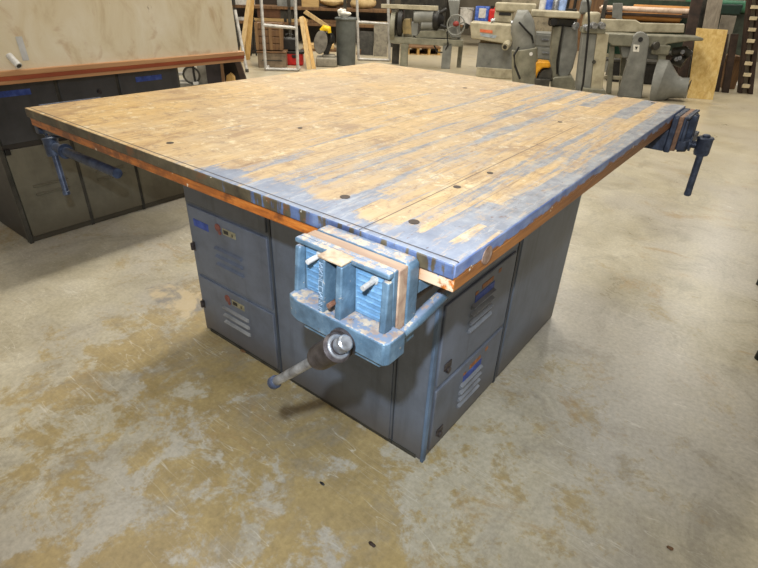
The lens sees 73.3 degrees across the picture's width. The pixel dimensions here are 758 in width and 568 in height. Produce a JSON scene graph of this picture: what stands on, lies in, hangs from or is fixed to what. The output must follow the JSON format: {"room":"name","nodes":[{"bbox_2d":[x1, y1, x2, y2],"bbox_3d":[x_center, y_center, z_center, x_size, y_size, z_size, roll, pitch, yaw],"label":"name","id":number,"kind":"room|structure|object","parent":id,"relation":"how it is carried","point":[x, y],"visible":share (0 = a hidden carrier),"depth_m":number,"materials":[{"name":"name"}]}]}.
{"room":"woodworking shop","nodes":[
{"label":"woodworking shop","id":0,"kind":"room"},
{"bbox_2d":[0,35,757,567],"bbox_3d":[0.720,-2.547,6.755,25.000,0.050,19.000,23,36,31],"label":"floor","id":1,"kind":"structure","parent":0,"point":[133,434],"depth_m":1.59,"materials":[{"name":"concrete"}]},
{"bbox_2d":[0,50,244,243],"bbox_3d":[-1.796,-0.898,2.902,1.590,0.842,1.392,23,36,31],"label":"workbench","id":2,"kind":"object","parent":1,"relation":"on","point":[33,204],"visible":0.64,"depth_m":2.54,"materials":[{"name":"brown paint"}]},
{"bbox_2d":[6,53,21,68],"bbox_3d":[-1.415,-0.865,1.974,0.058,0.054,0.026,15,33,21],"label":"pipe","id":3,"kind":"object","parent":2,"relation":"on","point":[9,56],"visible":1,"depth_m":1.96,"materials":[{"name":"white paint"}]},
{"bbox_2d":[0,0,237,70],"bbox_3d":[-1.166,-1.572,2.025,0.110,1.250,1.255,23,36,31],"label":"plywood sheet","id":4,"kind":"object","parent":2,"relation":"on","point":[39,33],"visible":1,"depth_m":2.22,"materials":[{"name":"beige wood"}]},
{"bbox_2d":[178,65,207,86],"bbox_3d":[-2.132,-2.341,5.767,0.436,0.409,0.390,-2,31,-8],"label":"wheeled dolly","id":5,"kind":"object","parent":1,"relation":"on","point":[193,76],"visible":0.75,"depth_m":5.65,"materials":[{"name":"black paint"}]},
{"bbox_2d":[205,55,246,83],"bbox_3d":[-1.685,-2.319,5.696,0.431,0.472,0.310,-1,31,-5],"label":"wooden stand","id":6,"kind":"object","parent":1,"relation":"on","point":[216,73],"visible":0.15,"depth_m":5.59,"materials":[{"name":"brown wood"}]},
{"bbox_2d":[226,72,235,81],"bbox_3d":[-1.670,-2.322,5.728,0.098,0.104,0.080,-1,31,-5],"label":"tan offcut","id":7,"kind":"object","parent":6,"relation":"in","point":[230,77],"visible":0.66,"depth_m":5.70,"materials":[{"name":"beige wood"}]},
{"bbox_2d":[234,10,248,71],"bbox_3d":[-2.011,-3.539,7.424,0.050,0.805,0.280,-19,37,-32],"label":"pole","id":8,"kind":"object","parent":1,"relation":"on","point":[235,11],"visible":1,"depth_m":7.40,"materials":[{"name":"metal"}]},
{"bbox_2d":[240,0,250,62],"bbox_3d":[-2.189,-4.143,8.306,0.080,0.942,0.415,17,33,24],"label":"board","id":9,"kind":"object","parent":1,"relation":"on","point":[247,9],"visible":0.56,"depth_m":8.28,"materials":[{"name":"beige wood"}]},
{"bbox_2d":[237,31,256,53],"bbox_3d":[-2.440,-4.531,9.543,0.365,0.343,0.420,-1,31,-5],"label":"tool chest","id":10,"kind":"object","parent":1,"relation":"on","point":[238,41],"visible":0.23,"depth_m":9.38,"materials":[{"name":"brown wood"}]},
{"bbox_2d":[245,0,253,59],"bbox_3d":[-2.183,-4.307,8.591,0.110,0.937,0.339,11,32,15],"label":"board","id":11,"kind":"object","parent":1,"relation":"on","point":[250,20],"visible":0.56,"depth_m":8.60,"materials":[{"name":"brown wood"}]},
{"bbox_2d":[250,18,256,55],"bbox_3d":[-2.238,-4.357,8.989,0.139,0.608,0.060,-1,31,-5],"label":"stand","id":12,"kind":"object","parent":1,"relation":"on","point":[253,28],"visible":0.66,"depth_m":8.99,"materials":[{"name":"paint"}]},
{"bbox_2d":[256,49,287,67],"bbox_3d":[-1.689,-3.623,8.152,0.462,0.234,0.535,-1,31,-5],"label":"storage box","id":13,"kind":"object","parent":1,"relation":"on","point":[275,58],"visible":0.64,"depth_m":7.94,"materials":[{"name":"brown wood"}]},
{"bbox_2d":[254,22,283,50],"bbox_3d":[-1.704,-3.882,7.961,0.412,0.377,0.370,-1,31,-5],"label":"wooden crate","id":14,"kind":"object","parent":13,"relation":"on","point":[274,37],"visible":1,"depth_m":7.83,"materials":[{"name":"brown wood"}]},
{"bbox_2d":[260,0,300,70],"bbox_3d":[-1.465,-3.732,7.615,0.532,0.973,0.322,0,30,-4],"label":"metal frame","id":15,"kind":"object","parent":1,"relation":"on","point":[263,25],"visible":1,"depth_m":7.48,"materials":[{"name":"white metal"}]},
{"bbox_2d":[287,49,303,65],"bbox_3d":[-1.384,-3.726,8.370,0.319,0.210,0.330,-1,31,-5],"label":"toolbox","id":16,"kind":"object","parent":1,"relation":"on","point":[291,55],"visible":0.57,"depth_m":8.24,"materials":[{"name":"plastic"}]},
{"bbox_2d":[283,33,295,50],"bbox_3d":[-1.445,-3.911,8.225,0.240,0.250,0.220,-1,31,-5],"label":"case","id":17,"kind":"object","parent":16,"relation":"on","point":[289,42],"visible":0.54,"depth_m":8.15,"materials":[{"name":"paint"}]},
{"bbox_2d":[299,16,310,69],"bbox_3d":[-1.150,-3.765,7.946,0.074,0.722,0.412,-10,33,-20],"label":"board","id":18,"kind":"object","parent":1,"relation":"on","point":[304,38],"visible":1,"depth_m":7.94,"materials":[{"name":"beige wood"}]},
{"bbox_2d":[303,16,315,68],"bbox_3d":[-1.091,-3.798,8.010,0.070,0.718,0.415,-11,33,-21],"label":"board","id":19,"kind":"object","parent":1,"relation":"on","point":[313,66],"visible":1,"depth_m":8.01,"materials":[{"name":"beige wood"}]},
{"bbox_2d":[232,0,394,46],"bbox_3d":[-1.472,-5.883,11.264,3.692,0.995,0.780,0,30,-4],"label":"rack","id":20,"kind":"object","parent":1,"relation":"on","point":[376,13],"visible":0.23,"depth_m":11.46,"materials":[{"name":"brown metal"}]},
{"bbox_2d":[231,0,254,4],"bbox_3d":[-2.928,-6.048,10.854,0.500,0.160,0.350,0,30,-4],"label":"carton","id":21,"kind":"object","parent":20,"relation":"on","point":[237,2],"visible":0.33,"depth_m":10.72,"materials":[{"name":"paint"}]},
{"bbox_2d":[238,16,260,20],"bbox_3d":[-2.939,-5.752,11.028,0.900,0.060,0.300,0,30,-4],"label":"shelf board","id":22,"kind":"object","parent":20,"relation":"on","point":[239,17],"visible":0.05,"depth_m":10.90,"materials":[{"name":"white paint"}]},
{"bbox_2d":[254,17,283,21],"bbox_3d":[-2.405,-5.751,11.062,0.700,0.060,0.300,0,30,-4],"label":"board","id":23,"kind":"object","parent":20,"relation":"on","point":[255,18],"visible":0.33,"depth_m":10.94,"materials":[{"name":"beige wood"}]},
{"bbox_2d":[257,9,281,17],"bbox_3d":[-2.362,-5.879,11.012,0.500,0.200,0.300,0,30,-4],"label":"carton","id":24,"kind":"object","parent":23,"relation":"on","point":[268,13],"visible":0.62,"depth_m":10.89,"materials":[{"name":"brown cardboard"}]},
{"bbox_2d":[280,10,293,21],"bbox_3d":[-1.999,-5.830,11.064,0.280,0.220,0.300,0,30,-4],"label":"carton","id":25,"kind":"object","parent":20,"relation":"on","point":[284,13],"visible":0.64,"depth_m":10.93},
{"bbox_2d":[277,0,297,6],"bbox_3d":[-1.964,-6.086,10.892,0.400,0.250,0.350,0,30,-4],"label":"carton","id":26,"kind":"object","parent":20,"relation":"on","point":[279,2],"visible":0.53,"depth_m":10.77,"materials":[{"name":"cardboard"}]},
{"bbox_2d":[287,18,311,22],"bbox_3d":[-1.718,-5.751,11.105,0.550,0.060,0.300,0,30,-4],"label":"board","id":27,"kind":"object","parent":20,"relation":"on","point":[292,20],"visible":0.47,"depth_m":10.97,"materials":[{"name":"brown wood"}]},
{"bbox_2d":[234,20,373,27],"bbox_3d":[-1.429,-5.775,11.284,3.476,0.058,0.700,0,30,-4],"label":"shelf","id":28,"kind":"object","parent":20,"relation":"attached to","point":[289,23],"depth_m":10.98,"materials":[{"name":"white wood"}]},
{"bbox_2d":[301,0,318,7],"bbox_3d":[-1.469,-6.073,10.931,0.360,0.220,0.350,0,30,-4],"label":"carton","id":29,"kind":"object","parent":20,"relation":"on","point":[305,3],"visible":1,"depth_m":10.80,"materials":[{"name":"beige cardboard"}]},
{"bbox_2d":[232,4,390,12],"bbox_3d":[-1.411,-6.029,11.135,3.430,0.056,0.700,0,30,-4],"label":"shelf","id":30,"kind":"object","parent":20,"relation":"attached to","point":[322,8],"depth_m":10.88,"materials":[{"name":"brown wood"}]},
{"bbox_2d":[308,19,335,23],"bbox_3d":[-1.244,-5.751,11.136,0.600,0.060,0.300,0,30,-4],"label":"board","id":31,"kind":"object","parent":20,"relation":"on","point":[312,20],"visible":0.82,"depth_m":11.01,"materials":[{"name":"brown wood"}]},
{"bbox_2d":[320,0,342,7],"bbox_3d":[-1.004,-6.102,10.988,0.519,0.256,0.541,25,37,33],"label":"sack","id":32,"kind":"object","parent":20,"relation":"on","point":[329,3],"visible":0.84,"depth_m":10.83,"materials":[{"name":"beige fabric"}]},
{"bbox_2d":[350,0,375,8],"bbox_3d":[-0.348,-6.090,11.019,0.509,0.281,0.460,17,33,23],"label":"sack","id":33,"kind":"object","parent":20,"relation":"on","point":[363,4],"visible":0.86,"depth_m":10.92,"materials":[{"name":"beige fabric"}]},
{"bbox_2d":[304,10,329,53],"bbox_3d":[-1.041,-4.161,8.569,0.438,0.784,0.070,0,30,-4],"label":"board","id":34,"kind":"object","parent":1,"relation":"on","point":[306,12],"visible":0.62,"depth_m":8.42,"materials":[{"name":"beige wood"}]},
{"bbox_2d":[302,43,336,51],"bbox_3d":[-1.185,-4.721,10.277,0.796,0.228,0.400,0,30,-4],"label":"pile","id":35,"kind":"object","parent":1,"relation":"on","point":[333,49],"visible":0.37,"depth_m":10.09,"materials":[{"name":"brown wood"}]},
{"bbox_2d":[314,25,336,66],"bbox_3d":[-0.867,-3.880,8.276,0.370,0.605,0.400,0,30,-4],"label":"grinder","id":36,"kind":"object","parent":1,"relation":"on","point":[323,41],"visible":1,"depth_m":8.18,"materials":[{"name":"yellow metal"}]},
{"bbox_2d":[335,17,356,65],"bbox_3d":[-0.543,-3.985,8.371,0.369,0.711,0.369,23,36,31],"label":"bin","id":37,"kind":"object","parent":1,"relation":"on","point":[345,27],"visible":0.91,"depth_m":8.25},
{"bbox_2d":[337,8,350,17],"bbox_3d":[-0.532,-4.333,8.159,0.235,0.149,0.207,23,36,31],"label":"crumpled paper","id":38,"kind":"object","parent":37,"relation":"on","point":[342,13],"visible":0.96,"depth_m":8.11,"materials":[{"name":"white paper"}]},
{"bbox_2d":[25,62,685,462],"bbox_3d":[0.028,-0.208,1.846,1.426,0.841,1.602,23,36,31],"label":"workbench","id":39,"kind":"object","parent":1,"relation":"on","point":[482,181],"visible":0.97,"depth_m":1.41,"materials":[{"name":"paint"}]},
{"bbox_2d":[34,97,121,195],"bbox_3d":[-0.904,-0.404,1.608,0.442,0.311,0.212,23,36,31],"label":"bench vise","id":40,"kind":"object","parent":39,"relation":"attached to","point":[53,149],"visible":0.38,"depth_m":1.60,"materials":[{"name":"blue paint"}]},
{"bbox_2d":[267,225,450,388],"bbox_3d":[-0.021,0.050,0.856,0.223,0.269,0.298,23,36,31],"label":"bench vise","id":41,"kind":"object","parent":39,"relation":"attached to","point":[357,293],"visible":0.95,"depth_m":0.76,"materials":[{"name":"blue paint"}]},
{"bbox_2d":[644,108,714,195],"bbox_3d":[1.035,-0.484,1.829,0.273,0.268,0.212,23,36,31],"label":"bench vise","id":42,"kind":"object","parent":39,"relation":"attached to","point":[682,135],"visible":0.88,"depth_m":1.72,"materials":[{"name":"blue paint"}]},
{"bbox_2d":[359,31,373,54],"bbox_3d":[-0.240,-4.633,9.794,0.277,0.408,0.109,2,30,-1],"label":"sheet","id":43,"kind":"object","parent":1,"relation":"on","point":[366,44],"visible":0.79,"depth_m":9.78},
{"bbox_2d":[368,541,375,547],"bbox_3d":[-0.017,0.632,1.237,0.020,0.007,0.010,23,36,31],"label":"crumb","id":44,"kind":"object","parent":1,"relation":"on","point":[371,543],"visible":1,"depth_m":1.24,"materials":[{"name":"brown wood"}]},
{"bbox_2d":[356,0,390,60],"bbox_3d":[-0.090,-4.492,8.982,0.638,0.989,0.322,2,30,-1],"label":"metal frame","id":45,"kind":"object","parent":1,"relation":"on","point":[358,22],"visible":0.98,"depth_m":8.83,"materials":[{"name":"white metal"}]},
{"bbox_2d":[374,25,387,56],"bbox_3d":[0.031,-4.605,9.637,0.267,0.537,0.109,2,30,-1],"label":"sheet","id":46,"kind":"object","parent":1,"relation":"on","point":[380,31],"visible":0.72,"depth_m":9.62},
{"bbox_2d":[400,44,440,54],"bbox_3d":[0.842,-4.871,10.520,0.736,0.154,0.900,-1,31,-5],"label":"wooden pallet","id":47,"kind":"object","parent":1,"relation":"on","point":[415,48],"visible":0.52,"depth_m":10.21,"materials":[{"name":"brown wood"}]},
{"bbox_2d":[381,0,469,68],"bbox_3d":[0.762,-4.161,8.458,1.464,1.012,0.473,6,31,7],"label":"lathe","id":48,"kind":"object","parent":1,"relation":"on","point":[402,31],"visible":1,"depth_m":8.33,"materials":[{"name":"metal"}]},
{"bbox_2d":[401,0,449,31],"bbox_3d":[1.277,-7.558,14.098,1.309,1.193,0.550,13,32,17],"label":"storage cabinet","id":49,"kind":"object","parent":1,"relation":"on","point":[441,4],"visible":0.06,"depth_m":13.85,"materials":[{"name":"metal"}]},
{"bbox_2d":[470,2,535,78],"bbox_3d":[1.847,-3.719,7.776,0.907,1.011,0.871,9,31,11],"label":"planer","id":50,"kind":"object","parent":1,"relation":"on","point":[495,46],"visible":0.83,"depth_m":7.66,"materials":[{"name":"metal"}]},
{"bbox_2d":[510,10,537,84],"bbox_3d":[1.920,-3.034,6.686,0.472,0.992,0.379,9,31,11],"label":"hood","id":51,"kind":"object","parent":1,"relation":"on","point":[523,32],"visible":0.81,"depth_m":6.57,"materials":[{"name":"metal"}]},
{"bbox_2d":[502,0,551,31],"bbox_3d":[3.699,-6.559,12.473,1.404,1.273,0.550,13,32,17],"label":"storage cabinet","id":52,"kind":"object","parent":1,"relation":"on","point":[541,23],"visible":0.02,"depth_m":12.23,"materials":[{"name":"metal"}]},
{"bbox_2d":[535,31,550,60],"bbox_3d":[2.701,-3.761,8.298,0.384,0.611,0.440,9,31,11],"label":"base cabinet","id":53,"kind":"object","parent":1,"relation":"on","point":[542,41],"visible":0.22,"depth_m":8.09,"materials":[{"name":"metal"}]},
{"bbox_2d":[535,59,552,86],"bbox_3d":[2.183,-2.780,6.812,0.284,0.390,0.250,9,31,11],"label":"saw","id":54,"kind":"object","parent":1,"relation":"on","point":[543,69],"visible":0.7,"depth_m":6.72,"materials":[{"name":"yellow plastic"}]},
{"bbox_2d":[531,9,580,89],"bbox_3d":[2.370,-3.184,6.945,0.736,0.963,0.500,9,31,11],"label":"pedestal sander","id":55,"kind":"object","parent":1,"relation":"on","point":[564,31],"visible":0.91,"depth_m":6.76,"materials":[{"name":"metal"}]},
{"bbox_2d":[539,0,545,9],"bbox_3d":[2.217,-3.798,6.859,0.100,0.175,0.100,23,36,31],"label":"jar","id":56,"kind":"object","parent":55,"relation":"on","point":[542,4],"visible":0.78,"depth_m":6.84,"materials":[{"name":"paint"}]},
{"bbox_2d":[545,0,552,9],"bbox_3d":[2.288,-3.767,6.812,0.100,0.175,0.100,23,36,31],"label":"bottle","id":57,"kind":"object","parent":55,"relation":"on","point":[548,6],"visible":0.93,"depth_m":6.79,"materials":[{"name":"plastic"}]},
{"bbox_2d":[551,0,559,9],"bbox_3d":[2.359,-3.737,6.766,0.100,0.175,0.100,23,36,31],"label":"jar","id":58,"kind":"object","parent":55,"relation":"on","point":[555,5],"visible":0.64,"depth_m":6.75,"materials":[{"name":"white paint"}]},
{"bbox_2d":[558,0,566,10],"bbox_3d":[2.434,-3.705,6.716,0.100,0.175,0.100,23,36,31],"label":"spray can","id":59,"kind":"object","parent":55,"relation":"on","point":[562,5],"visible":0.94,"depth_m":6.70,"materials":[{"name":"white paint"}]},
{"bbox_2d":[565,0,576,10],"bbox_3d":[2.537,-3.672,6.642,0.160,0.200,0.040,23,36,31],"label":"clamp","id":60,"kind":"object","parent":55,"relation":"on","point":[568,1],"visible":0.95,"depth_m":6.66,"materials":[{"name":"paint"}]},
{"bbox_2d":[580,0,589,90],"bbox_3d":[2.312,-3.916,4.793,0.459,4.400,0.051,12,32,16],"label":"hanging cord","id":61,"kind":"object","parent":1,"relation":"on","point":[588,4],"visible":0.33,"depth_m":5.56,"materials":[{"name":"black rubber"}]},
{"bbox_2d":[569,0,603,50],"bbox_3d":[4.752,-6.125,11.769,1.107,1.308,0.550,13,32,17],"label":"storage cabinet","id":62,"kind":"object","parent":1,"relation":"on","point":[596,4],"visible":0.16,"depth_m":11.48,"materials":[{"name":"brown wood"}]},
{"bbox_2d":[574,0,608,94],"bbox_3d":[2.641,-2.879,6.255,0.510,1.052,0.381,9,31,11],"label":"base cabinet","id":63,"kind":"object","parent":1,"relation":"on","point":[598,37],"visible":0.87,"depth_m":6.20,"materials":[{"name":"metal"}]},
{"bbox_2d":[604,3,622,71],"bbox_3d":[3.939,-4.170,8.637,0.202,1.052,0.050,11,31,14],"label":"bracket","id":64,"kind":"object","parent":1,"relation":"on","point":[617,8],"visible":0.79,"depth_m":8.42,"materials":[{"name":"metal"}]},
{"bbox_2d":[605,57,656,84],"bbox_3d":[3.946,-3.324,7.918,0.868,0.323,0.440,11,31,14],"label":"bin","id":65,"kind":"object","parent":1,"relation":"on","point":[650,64],"visible":0.16,"depth_m":7.74,"materials":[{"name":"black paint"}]},
{"bbox_2d":[599,0,689,63],"bbox_3d":[4.515,-4.243,8.719,1.516,1.134,0.480,11,31,14],"label":"rack","id":66,"kind":"object","parent":1,"relation":"on","point":[606,2],"visible":0.29,"depth_m":8.59,"materials":[{"name":"brown wood"}]},
{"bbox_2d":[605,11,681,23],"bbox_3d":[4.415,-4.476,8.524,1.192,0.150,0.150,11,31,14],"label":"roll","id":67,"kind":"object","parent":66,"relation":"on","point":[638,18],"visible":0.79,"depth_m":8.46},
{"bbox_2d":[599,5,688,14],"bbox_3d":[4.431,-4.555,8.461,1.450,0.090,0.090,11,31,14],"label":"pipe","id":68,"kind":"object","parent":66,"relation":"on","point":[682,11],"visible":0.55,"depth_m":8.40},
{"bbox_2d":[605,11,687,17],"bbox_3d":[4.490,-4.529,8.557,1.373,0.043,0.350,11,31,14],"label":"shelf","id":69,"kind":"object","parent":66,"relation":"attached to","point":[607,13],"depth_m":8.40,"materials":[{"name":"brown wood"}]},
{"bbox_2d":[633,4,689,8],"bbox_3d":[4.698,-4.581,8.494,0.896,0.120,0.120,11,31,14],"label":"roll","id":70,"kind":"object","parent":66,"relation":"on","point":[637,5],"visible":0.3,"depth_m":8.45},
{"bbox_2d":[601,19,702,100],"bbox_3d":[3.461,-2.874,6.684,1.230,1.013,0.753,11,31,14],"label":"jointer","id":71,"kind":"object","parent":1,"relation":"on","point":[638,47],"visible":0.87,"depth_m":6.56,"materials":[{"name":"metal"}]},
{"bbox_2d":[666,51,690,77],"bbox_3d":[4.656,-3.429,8.042,0.427,0.425,0.440,11,31,14],"label":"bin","id":72,"kind":"object","parent":1,"relation":"on","point":[669,56],"visible":0.06,"depth_m":7.87,"materials":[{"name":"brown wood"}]},
{"bbox_2d":[678,0,702,77],"bbox_3d":[4.399,-3.450,7.256,0.168,1.240,0.378,9,31,11],"label":"board","id":73,"kind":"object","parent":1,"relation":"on","point":[695,5],"visible":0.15,"depth_m":7.19,"materials":[{"name":"brown wood"}]},
{"bbox_2d":[687,0,706,77],"bbox_3d":[4.617,-3.520,7.386,0.092,1.244,0.393,5,30,4],"label":"board","id":74,"kind":"object","parent":1,"relation":"on","point":[703,8],"visible":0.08,"depth_m":7.31,"materials":[{"name":"brown wood"}]},
{"bbox_2d":[687,28,727,99],"bbox_3d":[4.322,-2.918,6.755,0.380,0.825,0.321,9,31,11],"label":"sheet","id":75,"kind":"object","parent":1,"relation":"on","point":[707,53],"visible":1,"depth_m":6.74,"materials":[{"name":"beige wood"}]},
{"bbox_2d":[702,0,722,28],"bbox_3d":[4.669,-3.422,7.241,0.200,1.224,0.421,3,30,2],"label":"board","id":76,"kind":"object","parent":1,"relation":"on","point":[713,7],"visible":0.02,"depth_m":7.14,"materials":[{"name":"beige wood"}]},
{"bbox_2d":[686,0,745,55],"bbox_3d":[5.765,-4.268,8.827,1.052,1.149,0.850,13,32,17],"label":"machine","id":77,"kind":"object","parent":1,"relation":"on","point":[729,7],"visible":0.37,"depth_m":8.29,"materials":[{"name":"metal"}]},
{"bbox_2d":[715,34,728,91],"bbox_3d":[4.893,-3.159,7.282,0.079,0.745,0.225,-11,33,-21],"label":"post","id":78,"kind":"object","parent":1,"relation":"on","point":[717,88],"visible":0.5,"depth_m":7.29,"materials":[{"name":"brown wood"}]},
{"bbox_2d":[718,15,736,61],"bbox_3d":[4.968,-3.357,7.407,0.199,0.965,0.378,9,31,11],"label":"plank","id":79,"kind":"object","parent":1,"relation":"on","point":[727,22],"visible":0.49,"depth_m":7.32,"materials":[{"name":"grey wood"}]},
{"bbox_2d":[721,34,738,92],"bbox_3d":[4.980,-3.128,7.227,0.098,0.753,0.242,-11,33,-22],"label":"post","id":80,"kind":"object","parent":1,"relation":"on","point":[730,59],"visible":1,"depth_m":7.21,"materials":[{"name":"brown wood"}]},
{"bbox_2d":[720,54,739,88],"bbox_3d":[5.253,-3.204,7.670,0.254,0.453,0.340,9,31,11],"label":"wood offcut","id":81,"kind":"object","parent":1,"relation":"on","point":[735,72],"visible":0.23,"depth_m":7.55,"materials":[{"name":"brown wood"}]},
{"bbox_2d":[737,0,757,93],"bbox_3d":[5.142,-3.299,7.051,0.491,1.236,0.110,9,31,11],"label":"rack","id":82,"kind":"object","parent":1,"relation":"on","point":[749,47],"visible":1,"depth_m":7.06,"materials":[{"name":"brown wood"}]},
{"bbox_2d":[754,280,757,360],"bbox_3d":[1.928,-0.034,1.857,0.824,0.655,0.824,20,35,27],"label":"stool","id":83,"kind":"object","parent":1,"relation":"on","point":[756,354],"visible":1,"depth_m":1.93,"materials":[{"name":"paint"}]},
{"bbox_3d":[2.692,-5.861,12.037,1.883,0.446,0.700,9,31,11],"label":"bench","id":84,"kind":"object","parent":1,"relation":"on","visible":0},
{"bbox_2d":[460,7,473,24],"bbox_3d":[2.030,-6.223,11.841,0.331,0.360,0.330,9,31,11],"label":"bucket","id":85,"kind":"object","parent":84,"relation":"on","point":[466,13],"visible":0.97,"depth_m":11.73,"materials":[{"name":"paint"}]},
{"bbox_2d":[474,6,489,21],"bbox_3d":[2.413,-6.284,11.930,0.320,0.400,0.285,9,31,11],"label":"box","id":86,"kind":"object","parent":84,"relation":"on","point":[481,12],"visible":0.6,"depth_m":11.78,"materials":[{"name":"cardboard"}]},
{"bbox_2d":[488,6,494,21],"bbox_3d":[2.643,-6.189,11.743,0.220,0.440,0.180,9,31,11],"label":"jug","id":87,"kind":"object","parent":84,"relation":"on","point":[492,10],"visible":0.38,"depth_m":11.66,"materials":[{"name":"plastic"}]},
{"bbox_2d":[395,0,757,61],"bbox_3d":[6.103,-7.827,11.501,25.000,4.600,0.200,23,36,31],"label":"wall","id":88,"kind":"structure","parent":0,"point":[463,3],"depth_m":14.42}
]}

